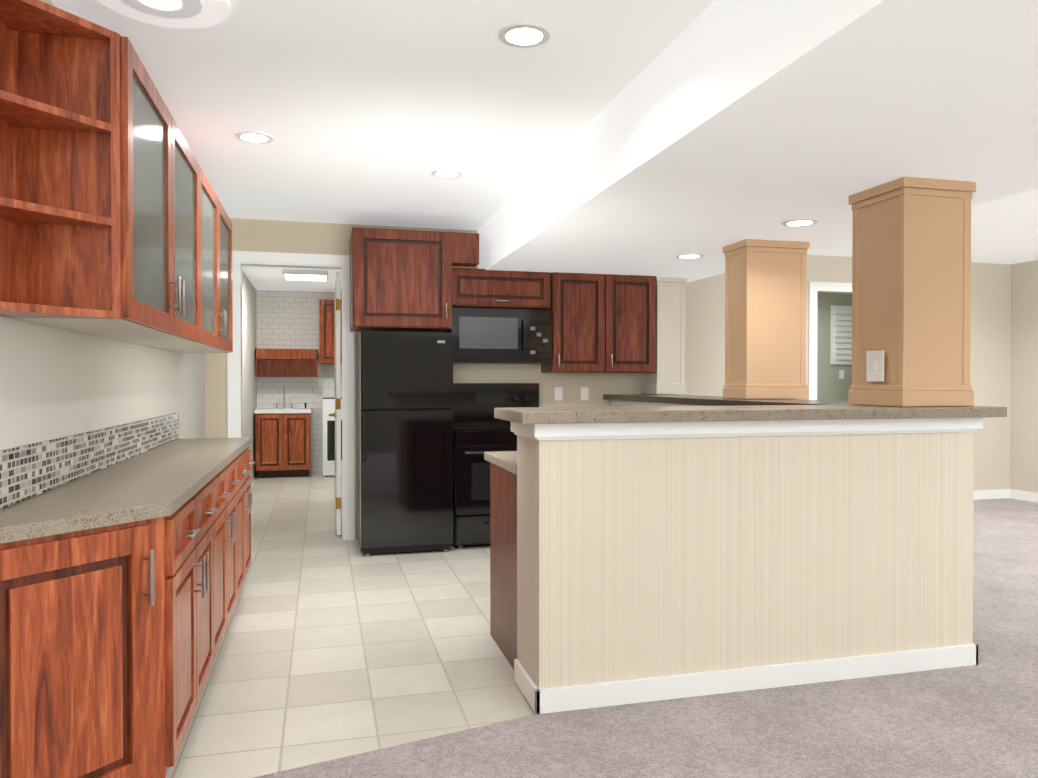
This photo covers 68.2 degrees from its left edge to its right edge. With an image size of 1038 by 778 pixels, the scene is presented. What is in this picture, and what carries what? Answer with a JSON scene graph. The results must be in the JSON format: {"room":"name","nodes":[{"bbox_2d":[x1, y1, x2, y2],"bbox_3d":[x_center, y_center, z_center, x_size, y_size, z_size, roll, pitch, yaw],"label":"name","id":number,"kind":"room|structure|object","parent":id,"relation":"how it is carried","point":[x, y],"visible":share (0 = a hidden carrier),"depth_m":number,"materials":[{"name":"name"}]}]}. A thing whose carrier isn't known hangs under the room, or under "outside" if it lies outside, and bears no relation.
{"room":"kitchen","nodes":[
{"label":"kitchen","id":0,"kind":"room"},
{"bbox_2d":[0,0,256,480],"bbox_3d":[-1.940,-0.032,3.745,0.140,2.560,14.700,0,1,-14],"label":"wall","id":1,"kind":"structure","parent":0,"point":[55,382],"depth_m":3.08,"materials":[{"name":"beige paint"}]},
{"bbox_2d":[0,412,178,509],"bbox_3d":[-1.737,0.241,3.272,0.010,0.165,3.164,0,1,-14],"label":"backsplash","id":2,"kind":"structure","parent":1,"relation":"attached to","point":[27,471],"depth_m":2.74,"materials":[{"name":"tile"}]},
{"bbox_2d":[0,12,179,339],"bbox_3d":[-1.404,-0.631,2.590,0.316,0.840,0.783,0,1,-14],"label":"upper cabinet","id":3,"kind":"object","parent":1,"relation":"attached to","point":[115,222],"depth_m":2.24,"materials":[{"name":"brown wood"}]},
{"bbox_2d":[101,131,203,347],"bbox_3d":[-1.571,-0.637,3.238,0.316,0.840,0.827,0,1,-14],"label":"upper cabinet","id":4,"kind":"object","parent":1,"relation":"attached to","point":[191,173],"depth_m":3.44,"materials":[{"name":"brown wood"}]},
{"bbox_2d":[140,174,223,351],"bbox_3d":[-1.744,-0.643,3.907,0.316,0.840,0.827,0,1,-14],"label":"upper cabinet","id":5,"kind":"object","parent":1,"relation":"attached to","point":[213,208],"depth_m":4.15,"materials":[{"name":"brown wood"}]},
{"bbox_2d":[179,209,232,352],"bbox_3d":[-1.908,-0.650,4.543,0.316,0.840,0.759,0,1,-14],"label":"upper cabinet","id":6,"kind":"object","parent":1,"relation":"attached to","point":[228,311],"depth_m":4.80,"materials":[{"name":"brown wood"}]},
{"bbox_2d":[256,290,341,471],"bbox_3d":[-2.812,-0.103,10.992,2.070,2.560,0.130,0,1,-14],"label":"wall","id":7,"kind":"structure","parent":0,"point":[287,319],"depth_m":10.82,"materials":[{"name":"tile"}]},
{"bbox_2d":[255,349,317,376],"bbox_3d":[-3.208,-0.359,10.626,0.820,0.380,0.365,0,1,-14],"label":"shelf","id":8,"kind":"object","parent":7,"relation":"attached to","point":[286,362],"visible":1,"depth_m":10.47,"materials":[{"name":"brown wood"}]},
{"bbox_2d":[319,299,341,363],"bbox_3d":[-2.454,-0.796,10.822,0.700,0.890,0.355,0,1,-14],"label":"wall cabinet","id":9,"kind":"object","parent":7,"relation":"attached to","point":[326,335],"visible":0.25,"depth_m":10.60,"materials":[{"name":"brown wood"}]},
{"bbox_2d":[166,472,535,777],"bbox_3d":[2.037,1.278,4.835,8.700,0.080,14.800,0,1,-14],"label":"floor","id":10,"kind":"structure","parent":0,"point":[333,645],"depth_m":3.64,"materials":[{"name":"beige tile"}]},
{"bbox_2d":[0,505,183,777],"bbox_3d":[-1.204,0.822,2.068,0.436,0.886,0.484,0,1,-14],"label":"base cabinet","id":11,"kind":"object","parent":10,"relation":"on","point":[121,584],"depth_m":2.08,"materials":[{"name":"brown wood"}]},
{"bbox_2d":[0,437,251,552],"bbox_3d":[-1.529,0.345,3.329,0.438,0.040,3.160,0,1,-14],"label":"countertop","id":12,"kind":"structure","parent":11,"relation":"on","point":[113,506],"depth_m":2.29,"materials":[{"name":"beige stone"}]},
{"bbox_2d":[180,473,219,737],"bbox_3d":[-1.369,0.816,2.708,0.436,0.886,0.938,0,1,-14],"label":"base cabinet","id":13,"kind":"object","parent":10,"relation":"on","point":[199,515],"depth_m":2.80,"materials":[{"name":"brown wood"}]},
{"bbox_2d":[220,453,239,643],"bbox_3d":[-1.583,0.808,3.539,0.436,0.886,0.996,0,1,-14],"label":"base cabinet","id":14,"kind":"object","parent":10,"relation":"on","point":[230,475],"depth_m":3.72,"materials":[{"name":"brown wood"}]},
{"bbox_2d":[240,445,254,591],"bbox_3d":[-1.800,0.800,4.380,0.436,0.886,0.957,0,1,-14],"label":"base cabinet","id":15,"kind":"object","parent":10,"relation":"on","point":[245,454],"depth_m":4.46,"materials":[{"name":"brown wood"}]},
{"bbox_2d":[254,386,311,477],"bbox_3d":[-3.208,0.573,10.474,0.730,1.219,0.668,0,1,-14],"label":"cabinet","id":16,"kind":"object","parent":10,"relation":"on","point":[282,442],"visible":1,"depth_m":10.20,"materials":[{"name":"brown wood"}]},
{"bbox_2d":[322,390,341,476],"bbox_3d":[-2.393,0.601,10.676,0.660,1.160,0.624,0,1,-14],"label":"range","id":17,"kind":"object","parent":10,"relation":"on","point":[328,435],"visible":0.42,"depth_m":10.32,"materials":[{"name":"white metal"}]},
{"bbox_2d":[357,331,452,556],"bbox_3d":[-0.900,0.402,5.965,0.680,1.650,0.690,0,1,-14],"label":"refrigerator","id":18,"kind":"object","parent":10,"relation":"on","point":[404,442],"visible":1,"depth_m":5.66,"materials":[{"name":"black metal"}]},
{"bbox_2d":[451,383,538,548],"bbox_3d":[-0.157,0.590,6.170,0.808,1.270,0.647,0,1,-14],"label":"range","id":19,"kind":"object","parent":10,"relation":"on","point":[479,429],"visible":0.56,"depth_m":5.88,"materials":[{"name":"black metal"}]},
{"bbox_2d":[490,463,516,668],"bbox_3d":[0.162,0.807,3.648,0.478,0.886,0.655,0,1,-14],"label":"base cabinet","id":20,"kind":"object","parent":10,"relation":"on","point":[503,549],"depth_m":3.60,"materials":[{"name":"brown wood"}]},
{"bbox_2d":[484,451,516,474],"bbox_3d":[0.721,0.340,3.792,1.684,0.040,0.664,0,1,-14],"label":"countertop","id":21,"kind":"structure","parent":20,"relation":"on","point":[506,460],"depth_m":3.62,"materials":[{"name":"beige stone"}]},
{"bbox_2d":[511,418,914,713],"bbox_3d":[0.825,0.690,3.304,1.680,1.125,0.381,0,1,-14],"label":"wall","id":22,"kind":"structure","parent":10,"relation":"on","point":[657,561],"depth_m":3.13,"materials":[{"name":"white"}]},
{"bbox_2d":[494,402,909,423],"bbox_3d":[0.764,0.103,3.289,1.680,0.045,0.484,0,1,-14],"label":"countertop","id":23,"kind":"structure","parent":22,"relation":"on","point":[715,408],"depth_m":3.10,"materials":[{"name":"stone"}]},
{"bbox_2d":[603,394,1006,417],"bbox_3d":[1.455,0.086,5.081,0.540,0.045,3.610,0,1,-14],"label":"countertop","id":24,"kind":"structure","parent":22,"relation":"on","point":[939,411],"depth_m":4.33,"materials":[{"name":"stone"}]},
{"bbox_2d":[641,277,686,393],"bbox_3d":[1.269,-0.458,6.737,0.286,1.006,0.336,0,1,-14],"label":"column","id":25,"kind":"structure","parent":24,"relation":"on","point":[667,376],"depth_m":6.59,"materials":[{"name":"beige paint"}]},
{"bbox_2d":[723,239,809,398],"bbox_3d":[1.607,-0.441,5.007,0.456,1.006,0.296,0,1,-14],"label":"column","id":26,"kind":"structure","parent":24,"relation":"on","point":[765,319],"depth_m":4.89,"materials":[{"name":"brown paint"}]},
{"bbox_2d":[848,176,975,406],"bbox_3d":[1.817,-0.427,3.569,0.386,1.006,0.366,0,1,-14],"label":"column","id":27,"kind":"structure","parent":24,"relation":"on","point":[911,277],"depth_m":3.42,"materials":[{"name":"brown paint"}]},
{"bbox_2d":[866,350,883,380],"bbox_3d":[1.626,-0.104,3.507,0.012,0.140,0.110,0,1,-14],"label":"switch plate","id":28,"kind":"object","parent":27,"relation":"attached to","point":[874,365],"visible":0.96,"depth_m":3.50,"materials":[{"name":"white plastic"}]},
{"bbox_2d":[611,400,982,671],"bbox_3d":[1.444,0.672,5.108,0.380,1.125,3.565,0,1,-14],"label":"wall","id":29,"kind":"structure","parent":10,"relation":"on","point":[944,447],"depth_m":3.41,"materials":[{"name":"white paint"}]},
{"bbox_2d":[205,218,642,538],"bbox_3d":[-0.650,-0.060,6.613,4.070,2.560,0.390,0,1,-14],"label":"wall","id":30,"kind":"structure","parent":0,"point":[256,235],"depth_m":6.21,"materials":[{"name":"beige paint"}]},
{"bbox_2d":[329,271,340,534],"bbox_3d":[-1.615,0.116,6.704,0.094,2.183,0.796,0,1,-14],"label":"laundry door","id":31,"kind":"structure","parent":30,"relation":"in","point":[337,327],"depth_m":6.34,"materials":[{"name":"white wood"}]},
{"bbox_2d":[350,227,478,332],"bbox_3d":[-0.831,-0.834,6.046,0.960,0.740,0.593,0,1,-14],"label":"upper cabinet","id":32,"kind":"object","parent":30,"relation":"attached to","point":[400,280],"visible":1,"depth_m":5.78,"materials":[{"name":"brown wood"}]},
{"bbox_2d":[452,268,550,309],"bbox_3d":[-0.184,-0.815,6.322,0.850,0.305,0.383,0,1,-14],"label":"upper cabinet","id":33,"kind":"object","parent":30,"relation":"attached to","point":[482,288],"visible":0.83,"depth_m":6.18,"materials":[{"name":"brown wood"}]},
{"bbox_2d":[444,308,551,363],"bbox_3d":[-0.177,-0.427,6.296,0.820,0.430,0.443,0,1,-14],"label":"microwave","id":34,"kind":"object","parent":33,"relation":"attached to","point":[499,336],"visible":0.98,"depth_m":6.12,"materials":[{"name":"black"}]},
{"bbox_2d":[555,387,561,399],"bbox_3d":[0.344,0.042,6.664,0.070,0.115,0.009,0,1,-14],"label":"outlet","id":35,"kind":"object","parent":30,"relation":"attached to","point":[558,390],"depth_m":6.66,"materials":[{"name":"white plastic"}]},
{"bbox_2d":[581,387,588,399],"bbox_3d":[0.576,0.042,6.724,0.070,0.115,0.009,0,1,-14],"label":"outlet","id":36,"kind":"object","parent":30,"relation":"attached to","point":[584,393],"depth_m":6.72,"materials":[{"name":"white plastic"}]},
{"bbox_2d":[541,272,655,372],"bbox_3d":[0.682,-0.554,6.548,0.920,0.830,0.383,0,1,-14],"label":"upper cabinet","id":37,"kind":"object","parent":30,"relation":"attached to","point":[603,323],"visible":1,"depth_m":6.40,"materials":[{"name":"brown wood"}]},
{"bbox_2d":[51,0,1037,291],"bbox_3d":[2.037,-1.372,4.809,8.700,0.100,14.800,0,1,-14],"label":"ceiling","id":38,"kind":"structure","parent":0,"point":[369,112],"depth_m":3.47,"materials":[{"name":"white paint"}]},
{"bbox_2d":[96,0,228,28],"bbox_3d":[-1.186,-1.291,2.533,0.430,0.018,0.430,0,1,-14],"label":"ceiling light","id":39,"kind":"object","parent":38,"relation":"attached to","point":[187,14],"visible":0.98,"depth_m":2.61,"materials":[{"name":"white"}]},
{"bbox_2d":[235,131,273,143],"bbox_3d":[-1.379,-1.311,4.002,0.190,0.006,0.190,0,1,-14],"label":"recessed light","id":40,"kind":"object","parent":38,"relation":"in","point":[254,137],"visible":0.98,"depth_m":3.99,"materials":[{"name":"white"}]},
{"bbox_2d":[282,269,327,280],"bbox_3d":[-2.492,-1.329,8.961,0.500,0.063,0.500,0,1,-14],"label":"ceiling light","id":41,"kind":"object","parent":38,"relation":"attached to","point":[304,274],"visible":1,"depth_m":8.76,"materials":[{"name":"white plastic"}]},
{"bbox_2d":[431,169,461,177],"bbox_3d":[-0.443,-1.318,4.697,0.190,0.006,0.190,0,1,-14],"label":"recessed light","id":42,"kind":"object","parent":38,"relation":"in","point":[445,173],"visible":0.94,"depth_m":4.68,"materials":[{"name":"white"}]},
{"bbox_2d":[498,23,549,47],"bbox_3d":[0.019,-1.300,2.823,0.190,0.006,0.190,0,1,-14],"label":"recessed light","id":43,"kind":"object","parent":38,"relation":"in","point":[524,35],"visible":1,"depth_m":2.81,"materials":[{"name":"white"}]},
{"bbox_2d":[253,498,1037,777],"bbox_3d":[2.460,1.244,3.395,8.400,0.014,11.600,0,1,-14],"label":"floor carpet","id":44,"kind":"object","parent":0,"point":[980,720],"visible":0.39,"depth_m":2.80,"materials":[{"name":"grey carpet"}]},
{"bbox_2d":[477,0,1037,282],"bbox_3d":[1.774,-1.106,2.116,1.936,0.380,9.510,0,1,-14],"label":"ceiling","id":45,"kind":"structure","parent":0,"point":[712,130],"depth_m":2.91,"materials":[{"name":"white paint"}]},
{"bbox_2d":[676,254,702,258],"bbox_3d":[1.218,-0.945,5.470,0.190,0.006,0.190,0,1,-14],"label":"recessed light","id":46,"kind":"object","parent":45,"relation":"in","point":[688,256],"visible":0.98,"depth_m":5.45,"materials":[{"name":"white"}]},
{"bbox_2d":[782,219,817,226],"bbox_3d":[1.578,-0.934,4.313,0.190,0.006,0.190,0,1,-14],"label":"recessed light","id":47,"kind":"object","parent":45,"relation":"in","point":[798,222],"visible":0.92,"depth_m":4.29,"materials":[{"name":"white"}]},
{"bbox_2d":[817,293,851,400],"bbox_3d":[3.540,-0.089,9.609,3.400,2.560,0.120,0,1,-14],"label":"wall","id":48,"kind":"structure","parent":0,"point":[831,385],"depth_m":9.62,"materials":[{"name":"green paint"}]},
{"bbox_2d":[830,305,851,364],"bbox_3d":[4.199,-0.680,9.690,0.580,0.740,0.040,0,1,-14],"label":"window shutters","id":49,"kind":"object","parent":48,"relation":"attached to","point":[840,334],"visible":0.6,"depth_m":9.64,"materials":[{"name":"white wood"}]},
{"bbox_2d":[839,370,843,378],"bbox_3d":[4.074,-0.185,9.678,0.070,0.110,0.010,0,1,-14],"label":"light switch","id":50,"kind":"object","parent":48,"relation":"attached to","point":[841,374],"visible":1,"depth_m":9.68,"materials":[{"name":"white plastic"}]},
{"bbox_2d":[671,255,1010,490],"bbox_3d":[3.373,-0.072,7.913,4.370,2.560,0.120,0,1,-14],"label":"wall","id":51,"kind":"structure","parent":0,"point":[990,355],"depth_m":8.25,"materials":[{"name":"beige paint"}]},
{"bbox_2d":[974,489,1009,499],"bbox_3d":[4.648,1.143,8.185,1.410,0.096,0.015,0,1,-14],"label":"baseboard","id":52,"kind":"structure","parent":51,"relation":"attached to","point":[1005,493],"depth_m":8.30,"materials":[{"name":"white wood"}]},
{"bbox_2d":[1010,260,1037,492],"bbox_3d":[6.667,-0.030,3.589,0.150,2.560,9.900,0,1,-14],"label":"wall","id":53,"kind":"structure","parent":0,"point":[1024,392],"depth_m":8.20,"materials":[{"name":"beige paint"}]},
{"bbox_2d":[1010,489,1037,502],"bbox_3d":[6.574,1.187,3.629,0.015,0.096,9.800,0,1,-14],"label":"baseboard","id":54,"kind":"structure","parent":53,"relation":"attached to","point":[1014,494],"depth_m":8.18,"materials":[{"name":"white wood"}]}
]}

